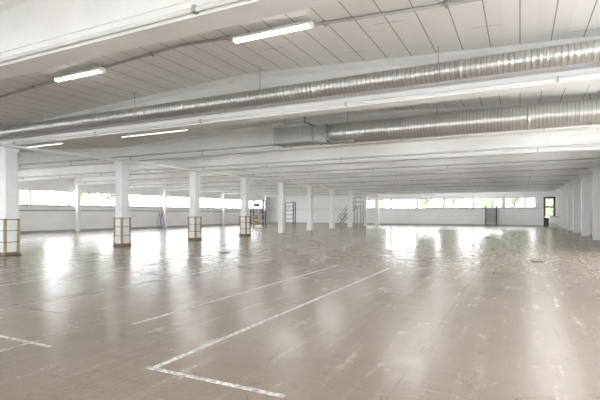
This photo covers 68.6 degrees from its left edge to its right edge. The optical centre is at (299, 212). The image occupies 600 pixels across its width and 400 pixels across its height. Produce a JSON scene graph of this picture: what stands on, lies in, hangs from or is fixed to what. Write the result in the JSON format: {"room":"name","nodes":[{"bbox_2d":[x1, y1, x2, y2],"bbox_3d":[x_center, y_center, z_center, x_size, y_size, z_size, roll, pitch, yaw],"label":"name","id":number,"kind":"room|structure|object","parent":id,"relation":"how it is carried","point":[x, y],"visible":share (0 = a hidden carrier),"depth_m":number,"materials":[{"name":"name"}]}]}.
{"room":"empty warehouse","nodes":[
{"label":"empty warehouse","id":0,"kind":"room"},
{"bbox_2d":[19,178,269,230],"bbox_3d":[-18.917,-0.775,36.291,0.300,4.550,64.600,0,0,27],"label":"wall","id":1,"kind":"structure","parent":0,"point":[140,217],"depth_m":39.35,"materials":[{"name":"paint"}]},
{"bbox_2d":[19,189,72,205],"bbox_3d":[-19.901,-1.190,34.324,0.100,1.220,4.760,0,0,27],"label":"window","id":2,"kind":"structure","parent":1,"relation":"in","point":[19,189],"depth_m":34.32,"materials":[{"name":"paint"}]},
{"bbox_2d":[81,192,114,206],"bbox_3d":[-17.665,-1.190,38.796,0.100,1.220,4.760,0,0,27],"label":"window","id":3,"kind":"structure","parent":1,"relation":"in","point":[81,192],"depth_m":38.63,"materials":[{"name":"paint"}]},
{"bbox_2d":[19,205,234,208],"bbox_3d":[-18.729,-0.550,36.197,0.120,0.060,64.000,0,0,27],"label":"trim","id":4,"kind":"structure","parent":1,"relation":"attached to","point":[19,205],"depth_m":39.21,"materials":[{"name":"paint"}]},
{"bbox_2d":[19,210,255,211],"bbox_3d":[-18.744,-0.200,36.205,0.085,0.100,62.000,0,0,27],"label":"pipe","id":5,"kind":"object","parent":1,"relation":"attached to","point":[19,210],"visible":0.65,"depth_m":38.12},
{"bbox_2d":[20,222,269,232],"bbox_3d":[-18.774,1.425,36.220,0.020,0.150,64.000,0,0,27],"label":"baseboard","id":6,"kind":"structure","parent":1,"relation":"attached to","point":[260,222],"depth_m":39.19,"materials":[{"name":"grey ceramic"}]},
{"bbox_2d":[129,194,160,206],"bbox_3d":[-15.429,-1.190,43.268,0.100,1.220,4.760,0,0,27],"label":"window","id":7,"kind":"structure","parent":1,"relation":"in","point":[129,194],"depth_m":43.32,"materials":[{"name":"paint"}]},
{"bbox_2d":[167,196,188,207],"bbox_3d":[-13.193,-1.190,47.740,0.100,1.220,4.760,0,0,27],"label":"window","id":8,"kind":"structure","parent":1,"relation":"in","point":[167,196],"depth_m":47.70,"materials":[{"name":"paint"}]},
{"bbox_2d":[200,197,219,207],"bbox_3d":[-10.957,-1.190,52.212,0.100,1.220,4.760,0,0,27],"label":"window","id":9,"kind":"structure","parent":1,"relation":"in","point":[200,197],"depth_m":52.44,"materials":[{"name":"paint"}]},
{"bbox_2d":[226,199,240,208],"bbox_3d":[-8.721,-1.190,56.684,0.100,1.220,4.760,0,0,27],"label":"window","id":10,"kind":"structure","parent":1,"relation":"in","point":[226,199],"depth_m":56.84,"materials":[{"name":"paint"}]},
{"bbox_2d":[0,223,599,399],"bbox_3d":[-2.147,1.650,27.906,37.800,0.300,64.600,0,0,27],"label":"floor","id":11,"kind":"structure","parent":0,"point":[456,312],"depth_m":6.57,"materials":[{"name":"concrete"}]},
{"bbox_2d":[0,146,18,251],"bbox_3d":[-10.331,-0.410,15.563,0.500,3.820,0.500,0,0,27],"label":"column","id":12,"kind":"structure","parent":11,"relation":"on","point":[8,156],"depth_m":15.41,"materials":[{"name":"paint"}]},
{"bbox_2d":[2,35,599,146],"bbox_3d":[-1.212,-2.882,11.004,20.370,1.125,0.400,0,0,27],"label":"roof beam","id":13,"kind":"structure","parent":12,"relation":"on","point":[261,80],"depth_m":9.96,"materials":[{"name":"paint"}]},
{"bbox_2d":[4,73,599,144],"bbox_3d":[-8.919,-2.380,14.584,35.800,0.084,0.085,0,0,27],"label":"pipe","id":14,"kind":"object","parent":13,"relation":"attached to","point":[557,79],"visible":1,"depth_m":9.55,"materials":[{"name":"metal"}]},
{"bbox_2d":[0,219,21,255],"bbox_3d":[-10.331,0.850,15.563,0.600,1.300,0.600,0,0,27],"label":"guard","id":15,"kind":"object","parent":11,"relation":"on","point":[4,253],"visible":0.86,"depth_m":15.27,"materials":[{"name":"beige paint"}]},
{"bbox_2d":[17,181,19,233],"bbox_3d":[-20.572,-0.410,31.864,0.360,3.820,0.360,0,0,27],"label":"column","id":16,"kind":"structure","parent":11,"relation":"on","point":[18,182],"depth_m":31.83,"materials":[{"name":"paint"}]},
{"bbox_2d":[0,335,50,347],"bbox_3d":[-3.260,1.498,5.163,1.050,0.002,0.060,0,0,27],"label":"floor marking","id":17,"kind":"object","parent":11,"relation":"on","point":[1,336],"depth_m":5.13,"materials":[{"name":"white paint"}]},
{"bbox_2d":[75,185,80,230],"bbox_3d":[-18.336,-0.410,36.336,0.360,3.820,0.360,0,0,27],"label":"column","id":18,"kind":"structure","parent":11,"relation":"on","point":[77,187],"depth_m":36.23,"materials":[{"name":"paint"}]},
{"bbox_2d":[0,253,155,270],"bbox_3d":[-6.686,1.498,13.685,0.070,0.002,6.500,0,0,27],"label":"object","id":19,"kind":"structure","parent":11,"relation":"on","point":[153,253],"depth_m":13.46,"materials":[{"name":"white paint"}]},
{"bbox_2d":[0,256,209,285],"bbox_3d":[-4.785,1.498,11.896,0.070,0.002,8.000,0,0,27],"label":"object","id":20,"kind":"structure","parent":11,"relation":"on","point":[207,256],"depth_m":10.98,"materials":[{"name":"white paint"}]},
{"bbox_2d":[112,217,131,246],"bbox_3d":[-8.095,0.850,20.035,0.600,1.300,0.600,0,0,27],"label":"guard","id":21,"kind":"object","parent":11,"relation":"on","point":[121,235],"visible":0.91,"depth_m":19.88,"materials":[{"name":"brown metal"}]},
{"bbox_2d":[114,161,130,243],"bbox_3d":[-8.095,-0.410,20.035,0.500,3.820,0.500,0,0,27],"label":"column","id":22,"kind":"structure","parent":11,"relation":"on","point":[121,168],"depth_m":19.89,"materials":[{"name":"paint"}]},
{"bbox_2d":[17,148,120,169],"bbox_3d":[-15.603,-2.842,23.790,16.770,1.045,0.400,0,0,27],"label":"roof beam","id":23,"kind":"structure","parent":22,"relation":"on","point":[24,157],"depth_m":21.73,"materials":[{"name":"paint"}]},
{"bbox_2d":[119,102,599,161],"bbox_3d":[1.024,-2.882,15.476,20.370,1.125,0.400,0,0,27],"label":"roof beam","id":24,"kind":"structure","parent":22,"relation":"on","point":[258,135],"depth_m":16.48,"materials":[{"name":"paint"}]},
{"bbox_2d":[17,145,275,165],"bbox_3d":[-6.686,-2.490,19.050,35.800,0.076,0.098,0,0,27],"label":"pipe","id":25,"kind":"object","parent":24,"relation":"attached to","point":[262,145],"visible":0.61,"depth_m":18.60,"materials":[{"name":"metal"}]},
{"bbox_2d":[17,124,599,167],"bbox_3d":[-6.683,-2.380,19.056,35.800,0.084,0.085,0,0,27],"label":"pipe","id":26,"kind":"object","parent":24,"relation":"attached to","point":[595,124],"visible":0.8,"depth_m":16.96,"materials":[{"name":"metal"}]},
{"bbox_2d":[1,259,270,309],"bbox_3d":[-2.974,1.498,10.152,0.070,0.002,9.100,0,0,27],"label":"floor marking line","id":27,"kind":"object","parent":11,"relation":"on","point":[270,259],"depth_m":8.74,"materials":[{"name":"white paint"}]},
{"bbox_2d":[163,190,167,227],"bbox_3d":[-13.864,-0.410,45.280,0.360,3.820,0.360,0,0,27],"label":"column","id":28,"kind":"structure","parent":11,"relation":"on","point":[164,191],"depth_m":45.15,"materials":[{"name":"paint"}]},
{"bbox_2d":[188,171,200,237],"bbox_3d":[-5.859,-0.410,24.507,0.500,3.820,0.500,0,0,27],"label":"column","id":29,"kind":"structure","parent":11,"relation":"on","point":[194,177],"depth_m":24.34,"materials":[{"name":"paint"}]},
{"bbox_2d":[17,160,193,180],"bbox_3d":[-13.367,-2.842,28.262,16.770,1.045,0.400,0,0,27],"label":"roof beam","id":30,"kind":"structure","parent":29,"relation":"on","point":[100,168],"depth_m":27.93,"materials":[{"name":"paint"}]},
{"bbox_2d":[193,130,599,170],"bbox_3d":[3.260,-2.882,19.948,20.370,1.125,0.400,0,0,27],"label":"roof beam","id":31,"kind":"structure","parent":29,"relation":"on","point":[560,138],"depth_m":18.90,"materials":[{"name":"paint"}]},
{"bbox_2d":[0,144,381,194],"bbox_3d":[-2.773,-2.283,29.337,0.200,0.070,60.000,0,0,27],"label":"cable tray","id":32,"kind":"object","parent":31,"relation":"attached to","point":[1,145],"visible":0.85,"depth_m":20.04,"materials":[{"name":"white metal"}]},
{"bbox_2d":[17,146,599,179],"bbox_3d":[-4.447,-2.380,23.528,35.800,0.084,0.085,0,0,27],"label":"pipe","id":33,"kind":"object","parent":31,"relation":"attached to","point":[537,150],"visible":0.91,"depth_m":19.82,"materials":[{"name":"metal"}]},
{"bbox_2d":[21,143,599,177],"bbox_3d":[-4.450,-2.490,23.523,35.800,0.076,0.098,0,0,27],"label":"pipe","id":34,"kind":"object","parent":31,"relation":"attached to","point":[596,143],"visible":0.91,"depth_m":19.80,"materials":[{"name":"metal"}]},
{"bbox_2d":[187,217,202,239],"bbox_3d":[-5.859,0.850,24.507,0.600,1.300,0.600,0,0,27],"label":"guard","id":35,"kind":"object","parent":11,"relation":"on","point":[194,231],"visible":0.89,"depth_m":24.38,"materials":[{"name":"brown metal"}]},
{"bbox_2d":[145,366,284,397],"bbox_3d":[-0.809,1.498,3.938,1.530,0.002,0.060,0,0,27],"label":"floor marking","id":36,"kind":"object","parent":11,"relation":"on","point":[162,370],"depth_m":3.86,"materials":[{"name":"white paint"}]},
{"bbox_2d":[222,194,225,224],"bbox_3d":[-9.392,-0.410,54.225,0.360,3.820,0.360,0,0,27],"label":"column","id":37,"kind":"structure","parent":11,"relation":"on","point":[223,195],"depth_m":54.12,"materials":[{"name":"paint"}]},
{"bbox_2d":[132,265,338,323],"bbox_3d":[-0.554,1.498,9.333,0.070,0.002,7.600,0,0,27],"label":"floor marking","id":38,"kind":"object","parent":11,"relation":"on","point":[336,265],"depth_m":7.99,"materials":[{"name":"white paint"}]},
{"bbox_2d":[240,178,249,233],"bbox_3d":[-3.622,-0.410,28.979,0.500,3.820,0.500,0,0,27],"label":"column","id":39,"kind":"structure","parent":11,"relation":"on","point":[244,181],"depth_m":28.82,"materials":[{"name":"paint"}]},
{"bbox_2d":[73,169,243,184],"bbox_3d":[-11.131,-2.842,32.734,16.770,1.045,0.400,0,0,27],"label":"roof beam","id":40,"kind":"structure","parent":39,"relation":"on","point":[240,172],"depth_m":32.19,"materials":[{"name":"paint"}]},
{"bbox_2d":[243,150,599,177],"bbox_3d":[5.496,-2.882,24.420,20.370,1.125,0.400,0,0,27],"label":"roof beam","id":41,"kind":"structure","parent":39,"relation":"on","point":[578,154],"depth_m":23.38,"materials":[{"name":"paint"}]},
{"bbox_2d":[77,158,599,182],"bbox_3d":[-2.214,-2.490,27.995,35.800,0.076,0.098,0,0,27],"label":"pipe","id":42,"kind":"object","parent":41,"relation":"attached to","point":[585,158],"visible":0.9,"depth_m":24.42,"materials":[{"name":"metal"}]},
{"bbox_2d":[79,160,599,183],"bbox_3d":[-2.211,-2.380,28.000,35.800,0.084,0.085,0,0,27],"label":"pipe","id":43,"kind":"object","parent":41,"relation":"attached to","point":[592,160],"visible":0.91,"depth_m":24.36,"materials":[{"name":"metal"}]},
{"bbox_2d":[239,216,250,235],"bbox_3d":[-3.622,0.850,28.979,0.600,1.300,0.600,0,0,27],"label":"guard","id":44,"kind":"object","parent":11,"relation":"on","point":[240,222],"visible":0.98,"depth_m":28.81,"materials":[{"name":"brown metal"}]},
{"bbox_2d":[250,200,265,225],"bbox_3d":[-4.740,0.000,49.998,1.700,3.000,0.700,0,0,27],"label":"storage rack","id":45,"kind":"object","parent":11,"relation":"on","point":[263,203],"visible":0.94,"depth_m":49.87,"materials":[{"name":"metal"}]},
{"bbox_2d":[264,197,266,222],"bbox_3d":[-4.919,-0.410,63.169,0.360,3.820,0.360,0,0,27],"label":"column","id":46,"kind":"structure","parent":11,"relation":"on","point":[265,198],"depth_m":63.09,"materials":[{"name":"paint"}]},
{"bbox_2d":[153,268,387,367],"bbox_3d":[0.516,1.498,8.121,0.070,0.002,8.610,0,0,27],"label":"floor marking","id":47,"kind":"object","parent":11,"relation":"on","point":[289,310],"depth_m":5.75,"materials":[{"name":"white paint"}]},
{"bbox_2d":[277,182,285,232],"bbox_3d":[-1.386,-0.410,33.452,0.500,3.820,0.500,0,0,27],"label":"column","id":48,"kind":"structure","parent":11,"relation":"on","point":[281,186],"depth_m":33.26,"materials":[{"name":"paint"}]},
{"bbox_2d":[129,177,280,187],"bbox_3d":[-8.895,-2.842,37.206,16.770,1.045,0.400,0,0,27],"label":"roof beam","id":49,"kind":"structure","parent":48,"relation":"on","point":[153,184],"depth_m":36.47,"materials":[{"name":"paint"}]},
{"bbox_2d":[281,163,599,181],"bbox_3d":[7.732,-2.882,28.892,20.370,1.125,0.400,0,0,27],"label":"roof beam","id":50,"kind":"structure","parent":48,"relation":"on","point":[591,167],"depth_m":27.74,"materials":[{"name":"paint"}]},
{"bbox_2d":[130,168,587,185],"bbox_3d":[0.022,-2.490,32.467,35.800,0.076,0.098,0,0,27],"label":"pipe","id":51,"kind":"object","parent":50,"relation":"attached to","point":[569,168],"visible":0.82,"depth_m":29.14,"materials":[{"name":"metal"}]},
{"bbox_2d":[134,170,587,186],"bbox_3d":[0.025,-2.380,32.473,35.800,0.084,0.085,0,0,27],"label":"pipe","id":52,"kind":"object","parent":50,"relation":"attached to","point":[566,170],"visible":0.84,"depth_m":29.14,"materials":[{"name":"metal"}]},
{"bbox_2d":[285,202,295,223],"bbox_3d":[-1.431,0.000,58.853,1.600,3.000,0.700,0,0,27],"label":"storage rack","id":53,"kind":"object","parent":11,"relation":"on","point":[285,202],"visible":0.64,"depth_m":58.73,"materials":[{"name":"metal"}]},
{"bbox_2d":[306,186,313,230],"bbox_3d":[0.850,-0.410,37.924,0.500,3.820,0.500,0,0,27],"label":"column","id":54,"kind":"structure","parent":11,"relation":"on","point":[309,188],"depth_m":37.73,"materials":[{"name":"paint"}]},
{"bbox_2d":[161,182,308,190],"bbox_3d":[-6.659,-2.842,41.678,16.770,1.045,0.400,0,0,27],"label":"roof beam","id":55,"kind":"structure","parent":54,"relation":"on","point":[307,183],"depth_m":41.54,"materials":[{"name":"paint"}]},
{"bbox_2d":[309,172,591,185],"bbox_3d":[9.968,-2.882,33.364,20.370,1.125,0.400,0,0,27],"label":"roof beam","id":56,"kind":"structure","parent":54,"relation":"on","point":[580,174],"depth_m":32.24,"materials":[{"name":"paint"}]},
{"bbox_2d":[165,176,577,189],"bbox_3d":[2.261,-2.380,36.945,35.800,0.084,0.085,0,0,27],"label":"pipe","id":57,"kind":"object","parent":56,"relation":"attached to","point":[574,176],"visible":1,"depth_m":34.13,"materials":[{"name":"metal"}]},
{"bbox_2d":[165,175,577,188],"bbox_3d":[2.258,-2.490,36.939,35.800,0.076,0.098,0,0,27],"label":"pipe","id":58,"kind":"object","parent":56,"relation":"attached to","point":[555,175],"visible":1,"depth_m":33.89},
{"bbox_2d":[329,189,334,228],"bbox_3d":[3.086,-0.410,42.396,0.500,3.820,0.500,0,0,27],"label":"column","id":59,"kind":"structure","parent":11,"relation":"on","point":[331,191],"depth_m":42.21,"materials":[{"name":"paint"}]},
{"bbox_2d":[200,186,330,191],"bbox_3d":[-4.423,-2.842,46.150,16.770,1.045,0.400,0,0,27],"label":"roof beam","id":60,"kind":"structure","parent":59,"relation":"on","point":[301,187],"depth_m":45.66,"materials":[{"name":"paint"}]},
{"bbox_2d":[331,178,580,188],"bbox_3d":[12.204,-2.882,37.837,20.370,1.125,0.400,0,0,27],"label":"roof beam","id":61,"kind":"structure","parent":59,"relation":"on","point":[572,180],"depth_m":36.80,"materials":[{"name":"paint"}]},
{"bbox_2d":[200,181,569,191],"bbox_3d":[4.497,-2.380,41.417,35.800,0.084,0.085,0,0,27],"label":"pipe","id":62,"kind":"object","parent":61,"relation":"attached to","point":[562,181],"visible":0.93,"depth_m":38.45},
{"bbox_2d":[201,180,569,190],"bbox_3d":[4.494,-2.490,41.411,35.800,0.076,0.098,0,0,27],"label":"pipe","id":63,"kind":"object","parent":61,"relation":"attached to","point":[548,180],"visible":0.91,"depth_m":38.38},
{"bbox_2d":[347,191,352,226],"bbox_3d":[5.322,-0.410,46.868,0.500,3.820,0.500,0,0,27],"label":"column","id":64,"kind":"structure","parent":11,"relation":"on","point":[349,193],"depth_m":46.69,"materials":[{"name":"paint"}]},
{"bbox_2d":[221,189,341,193],"bbox_3d":[-2.187,-2.842,50.622,16.770,1.045,0.400,0,0,27],"label":"roof beam","id":65,"kind":"structure","parent":64,"relation":"on","point":[323,190],"depth_m":49.80,"materials":[{"name":"paint"}]},
{"bbox_2d":[353,183,572,190],"bbox_3d":[14.441,-2.882,42.309,20.370,1.125,0.400,0,0,27],"label":"roof beam","id":66,"kind":"structure","parent":64,"relation":"on","point":[564,184],"depth_m":41.66,"materials":[{"name":"paint"}]},
{"bbox_2d":[224,184,558,192],"bbox_3d":[6.730,-2.490,45.883,35.800,0.076,0.098,0,0,27],"label":"pipe","id":67,"kind":"object","parent":66,"relation":"attached to","point":[536,184],"visible":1,"depth_m":43.22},
{"bbox_2d":[224,185,563,193],"bbox_3d":[6.733,-2.380,45.889,35.800,0.084,0.085,0,0,27],"label":"pipe","id":68,"kind":"object","parent":66,"relation":"attached to","point":[545,185],"visible":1,"depth_m":43.08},
{"bbox_2d":[337,197,363,225],"bbox_3d":[5.850,-0.168,51.300,2.980,3.335,1.000,0,0,27],"label":"staircase","id":69,"kind":"structure","parent":11,"relation":"on","point":[341,218],"depth_m":51.03,"materials":[{"name":"grey metal"}]},
{"bbox_2d":[362,193,367,225],"bbox_3d":[7.558,-0.410,51.340,0.500,3.820,0.500,0,0,27],"label":"column","id":70,"kind":"structure","parent":11,"relation":"on","point":[363,194],"depth_m":51.14,"materials":[{"name":"paint"}]},
{"bbox_2d":[249,191,346,195],"bbox_3d":[0.049,-2.842,55.094,16.770,1.045,0.400,0,0,27],"label":"roof beam","id":71,"kind":"structure","parent":70,"relation":"on","point":[342,192],"depth_m":55.17,"materials":[{"name":"paint"}]},
{"bbox_2d":[376,186,566,192],"bbox_3d":[16.677,-2.882,46.781,20.370,1.125,0.400,0,0,27],"label":"roof beam","id":72,"kind":"structure","parent":70,"relation":"on","point":[560,187],"depth_m":45.81,"materials":[{"name":"paint"}]},
{"bbox_2d":[262,188,559,194],"bbox_3d":[8.969,-2.380,50.361,35.800,0.084,0.085,0,0,27],"label":"pipe","id":73,"kind":"object","parent":72,"relation":"attached to","point":[536,188],"visible":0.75,"depth_m":47.01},
{"bbox_2d":[270,187,553,193],"bbox_3d":[8.966,-2.490,50.355,35.800,0.076,0.098,0,0,27],"label":"pipe","id":74,"kind":"object","parent":72,"relation":"attached to","point":[532,187],"visible":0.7,"depth_m":47.01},
{"bbox_2d":[375,195,379,224],"bbox_3d":[9.794,-0.410,55.812,0.500,3.820,0.500,0,0,27],"label":"column","id":75,"kind":"structure","parent":11,"relation":"on","point":[376,196],"depth_m":55.59,"materials":[{"name":"paint"}]},
{"bbox_2d":[263,193,376,196],"bbox_3d":[2.285,-2.842,59.567,16.770,1.045,0.400,0,0,27],"label":"roof beam","id":76,"kind":"structure","parent":75,"relation":"on","point":[353,193],"depth_m":59.05,"materials":[{"name":"paint"}]},
{"bbox_2d":[377,189,561,194],"bbox_3d":[18.913,-2.882,51.253,20.370,1.125,0.400,0,0,27],"label":"roof beam","id":77,"kind":"structure","parent":75,"relation":"on","point":[541,190],"depth_m":50.05,"materials":[{"name":"paint"}]},
{"bbox_2d":[266,190,555,196],"bbox_3d":[11.205,-2.380,54.833,35.800,0.084,0.085,0,0,27],"label":"pipe","id":78,"kind":"object","parent":77,"relation":"attached to","point":[549,190],"visible":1,"depth_m":53.06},
{"bbox_2d":[266,189,555,195],"bbox_3d":[11.202,-2.490,54.828,35.800,0.076,0.098,0,0,27],"label":"pipe","id":79,"kind":"object","parent":77,"relation":"attached to","point":[549,189],"visible":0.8,"depth_m":52.97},
{"bbox_2d":[485,206,496,225],"bbox_3d":[22.186,0.335,51.081,1.280,2.330,0.580,0,0,27],"label":"tall cabinet","id":80,"kind":"object","parent":11,"relation":"on","point":[490,215],"visible":0.98,"depth_m":50.83,"materials":[{"name":"grey metal"}]},
{"bbox_2d":[549,216,558,227],"bbox_3d":[25.223,0.890,43.737,0.880,1.220,0.880,0,0,27],"label":"waste bin","id":81,"kind":"object","parent":11,"relation":"on","point":[553,220],"visible":0.87,"depth_m":43.40,"materials":[{"name":"white plastic"}]},
{"bbox_2d":[558,191,561,226],"bbox_3d":[27.727,-0.410,46.846,0.500,3.820,0.380,0,0,27],"label":"column","id":82,"kind":"structure","parent":11,"relation":"on","point":[559,192],"depth_m":46.71,"materials":[{"name":"paint"}]},
{"bbox_2d":[562,189,566,228],"bbox_3d":[25.491,-0.410,42.373,0.500,3.820,0.380,0,0,27],"label":"column","id":83,"kind":"structure","parent":11,"relation":"on","point":[564,191],"depth_m":42.25,"materials":[{"name":"paint"}]},
{"bbox_2d":[566,186,572,230],"bbox_3d":[23.255,-0.410,37.901,0.500,3.820,0.380,0,0,27],"label":"column","id":84,"kind":"structure","parent":11,"relation":"on","point":[569,188],"depth_m":37.75,"materials":[{"name":"paint"}]},
{"bbox_2d":[573,182,580,232],"bbox_3d":[21.019,-0.410,33.429,0.500,3.820,0.380,0,0,27],"label":"column","id":85,"kind":"structure","parent":11,"relation":"on","point":[576,185],"depth_m":33.31,"materials":[{"name":"paint"}]},
{"bbox_2d":[581,177,589,235],"bbox_3d":[18.783,-0.410,28.957,0.500,3.820,0.380,0,0,27],"label":"column","id":86,"kind":"structure","parent":11,"relation":"on","point":[584,181],"depth_m":28.83,"materials":[{"name":"paint"}]},
{"bbox_2d":[592,171,599,239],"bbox_3d":[16.547,-0.410,24.485,0.500,3.820,0.380,0,0,27],"label":"column","id":87,"kind":"structure","parent":11,"relation":"on","point":[595,174],"depth_m":24.38,"materials":[{"name":"paint"}]},
{"bbox_3d":[-12.567,-0.410,11.091,0.500,3.820,0.500,0,0,27],"label":"column","id":88,"kind":"structure","parent":11,"relation":"on","visible":0},
{"bbox_2d":[0,0,341,78],"bbox_3d":[-3.448,-2.882,6.532,20.370,1.125,0.400,0,0,27],"label":"roof beam","id":89,"kind":"structure","parent":88,"relation":"on","point":[25,25],"depth_m":6.11,"materials":[{"name":"paint"}]},
{"bbox_2d":[0,0,240,62],"bbox_3d":[-11.155,-2.380,10.112,35.800,0.084,0.085,0,0,27],"label":"pipe","id":90,"kind":"object","parent":89,"relation":"attached to","point":[194,9],"visible":1,"depth_m":5.61,"materials":[{"name":"metal"}]},
{"bbox_2d":[0,0,599,170],"bbox_3d":[-2.147,-3.408,27.906,37.800,0.985,64.600,0,0,27],"label":"ceiling","id":91,"kind":"structure","parent":0,"point":[485,23],"depth_m":9.12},
{"bbox_2d":[54,66,105,81],"bbox_3d":[-5.098,-3.220,10.152,1.600,0.171,0.140,0,0,27],"label":"lamp","id":92,"kind":"object","parent":91,"relation":"hanging from","point":[93,70],"visible":1,"depth_m":10.06,"materials":[{"name":"white"}]},
{"bbox_2d":[56,70,101,81],"bbox_3d":[-5.098,-3.168,10.152,1.520,0.068,0.068,0,0,27],"label":"diffuser","id":93,"kind":"object","parent":92,"relation":"attached to","point":[85,72],"depth_m":10.12,"materials":[{"name":"white"}]},
{"bbox_2d":[120,133,153,137],"bbox_3d":[-5.993,-2.982,16.189,1.560,0.297,0.140,0,0,27],"label":"lamp","id":94,"kind":"object","parent":91,"relation":"hanging from","point":[148,133],"visible":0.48,"depth_m":16.14,"materials":[{"name":"white plastic"}]},
{"bbox_2d":[154,129,188,133],"bbox_3d":[-4.562,-3.022,15.474,1.560,0.377,0.140,0,0,27],"label":"lamp","id":95,"kind":"object","parent":91,"relation":"hanging from","point":[185,129],"visible":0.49,"depth_m":15.43,"materials":[{"name":"white plastic"}]},
{"bbox_2d":[0,0,482,97],"bbox_3d":[-9.816,-3.170,12.678,36.103,0.552,0.100,0,0,27],"label":"cable conduit","id":96,"kind":"object","parent":91,"relation":"attached to","point":[446,4],"visible":0.87,"depth_m":7.52,"materials":[{"name":"metal"}]},
{"bbox_2d":[232,20,313,44],"bbox_3d":[-0.510,-3.253,7.857,1.600,0.171,0.140,0,0,27],"label":"lamp","id":97,"kind":"object","parent":91,"relation":"hanging from","point":[306,24],"visible":1,"depth_m":7.79,"materials":[{"name":"white"}]},
{"bbox_2d":[0,39,599,137],"bbox_3d":[-9.159,-2.958,14.329,36.000,0.905,0.370,0,0,27],"label":"ventilation duct","id":98,"kind":"object","parent":91,"relation":"hanging from","point":[585,51],"visible":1,"depth_m":9.11,"materials":[{"name":"metal"}]},
{"bbox_2d":[274,94,599,147],"bbox_3d":[4.108,-2.790,12.825,10.933,1.210,1.127,0,0,27],"label":"ventilation duct","id":99,"kind":"object","parent":91,"relation":"hanging from","point":[584,111],"visible":1,"depth_m":12.61,"materials":[{"name":"metal"}]},
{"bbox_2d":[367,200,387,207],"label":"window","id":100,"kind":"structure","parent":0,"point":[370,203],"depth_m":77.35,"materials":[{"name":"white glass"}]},
{"bbox_2d":[270,191,557,224],"bbox_3d":[12.231,-0.775,56.662,37.200,4.550,0.300,0,0,27],"label":"wall","id":101,"kind":"structure","parent":0,"point":[506,216],"depth_m":55.06,"materials":[{"name":"paint"}]},
{"bbox_2d":[367,199,389,208],"bbox_3d":[10.277,-1.190,57.639,3.230,1.220,0.100,0,0,27],"label":"window","id":102,"kind":"structure","parent":101,"relation":"in","point":[367,199],"depth_m":57.47,"materials":[{"name":"paint"}]},
{"bbox_2d":[270,222,543,225],"bbox_3d":[11.332,1.425,56.932,35.350,0.150,0.020,0,0,27],"label":"baseboard","id":103,"kind":"structure","parent":101,"relation":"attached to","point":[270,222],"depth_m":54.58,"materials":[{"name":"grey ceramic"}]},
{"bbox_2d":[417,198,443,207],"bbox_3d":[16.212,-1.190,54.672,3.160,1.220,0.100,0,0,27],"label":"window","id":104,"kind":"structure","parent":101,"relation":"in","point":[431,198],"depth_m":54.41,"materials":[{"name":"paint"}]},
{"bbox_2d":[390,208,503,208],"bbox_3d":[11.346,-0.550,56.870,35.170,0.060,0.120,0,0,27],"label":"trim","id":105,"kind":"structure","parent":101,"relation":"attached to","point":[390,208],"depth_m":53.58,"materials":[{"name":"paint"}]},
{"bbox_2d":[445,198,471,207],"bbox_3d":[19.163,-1.190,53.196,3.160,1.220,0.100,0,0,27],"label":"window","id":106,"kind":"structure","parent":101,"relation":"in","point":[445,198],"depth_m":53.20,"materials":[{"name":"paint"}]},
{"bbox_2d":[474,197,502,207],"bbox_3d":[22.115,-1.190,51.720,3.160,1.220,0.100,0,0,27],"label":"window","id":107,"kind":"structure","parent":101,"relation":"in","point":[500,197],"depth_m":51.51,"materials":[{"name":"paint"}]},
{"bbox_2d":[504,197,535,207],"bbox_3d":[25.098,-1.190,50.229,3.230,1.220,0.100,0,0,27],"label":"window","id":108,"kind":"structure","parent":101,"relation":"in","point":[504,197],"depth_m":50.17,"materials":[{"name":"paint"}]},
{"bbox_2d":[544,197,554,225],"bbox_3d":[27.718,-0.150,48.896,1.150,3.300,0.200,0,0,27],"label":"door","id":109,"kind":"structure","parent":101,"relation":"in","point":[546,219],"depth_m":48.94,"materials":[{"name":"metal"}]},
{"bbox_2d":[580,178,591,233],"bbox_3d":[14.624,-0.800,19.521,0.300,4.600,64.600,0,0,27],"label":"wall","id":110,"kind":"structure","parent":0,"point":[590,180],"depth_m":29.31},
{"label":"outside","id":111,"kind":"structure","parent":0,"visible":0},
{"bbox_3d":[4.472,1.965,42.485,250.000,0.270,240.000,0,0,27],"label":"ground","id":112,"kind":"structure","parent":111,"visible":0},
{"bbox_2d":[62,192,97,204],"bbox_3d":[-31.398,-2.011,63.009,4.114,7.662,5.710,0,0,40],"label":"tree","id":113,"kind":"object","parent":112,"relation":"on","point":[67,195],"visible":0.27,"depth_m":61.91,"materials":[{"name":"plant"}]},
{"bbox_2d":[100,194,130,205],"bbox_3d":[-30.507,-1.562,73.201,5.340,6.763,4.247,0,0,-19],"label":"tree","id":114,"kind":"object","parent":112,"relation":"on","point":[106,197],"visible":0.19,"depth_m":71.80,"materials":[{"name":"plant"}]},
{"bbox_2d":[418,199,437,207],"bbox_3d":[25.748,-1.561,87.600,5.378,6.763,4.577,0,0,-9],"label":"tree","id":115,"kind":"object","parent":112,"relation":"on","point":[421,202],"visible":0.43,"depth_m":86.42,"materials":[{"name":"green plant"}]},
{"bbox_2d":[437,199,467,207],"bbox_3d":[25.650,-2.041,73.644,4.836,7.723,5.409,0,0,-20],"label":"tree","id":116,"kind":"object","parent":112,"relation":"on","point":[458,203],"visible":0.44,"depth_m":72.02,"materials":[{"name":"green plant"}]},
{"bbox_2d":[479,198,501,206],"bbox_3d":[35.849,-2.011,83.135,5.672,7.662,4.031,0,0,-27],"label":"tree","id":117,"kind":"object","parent":112,"relation":"on","point":[487,201],"visible":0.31,"depth_m":81.71,"materials":[{"name":"green plant"}]},
{"bbox_2d":[505,198,534,206],"bbox_3d":[32.519,-1.562,64.060,5.340,6.763,4.247,0,0,-5],"label":"tree","id":118,"kind":"object","parent":112,"relation":"on","point":[519,202],"visible":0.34,"depth_m":62.59,"materials":[{"name":"green plant"}]},
{"bbox_2d":[533,198,552,216],"bbox_3d":[32.173,-1.562,56.148,4.247,6.763,5.340,0,0,12],"label":"tree","id":119,"kind":"object","parent":112,"relation":"on","point":[549,202],"visible":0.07,"depth_m":55.36,"materials":[{"name":"green plant"}]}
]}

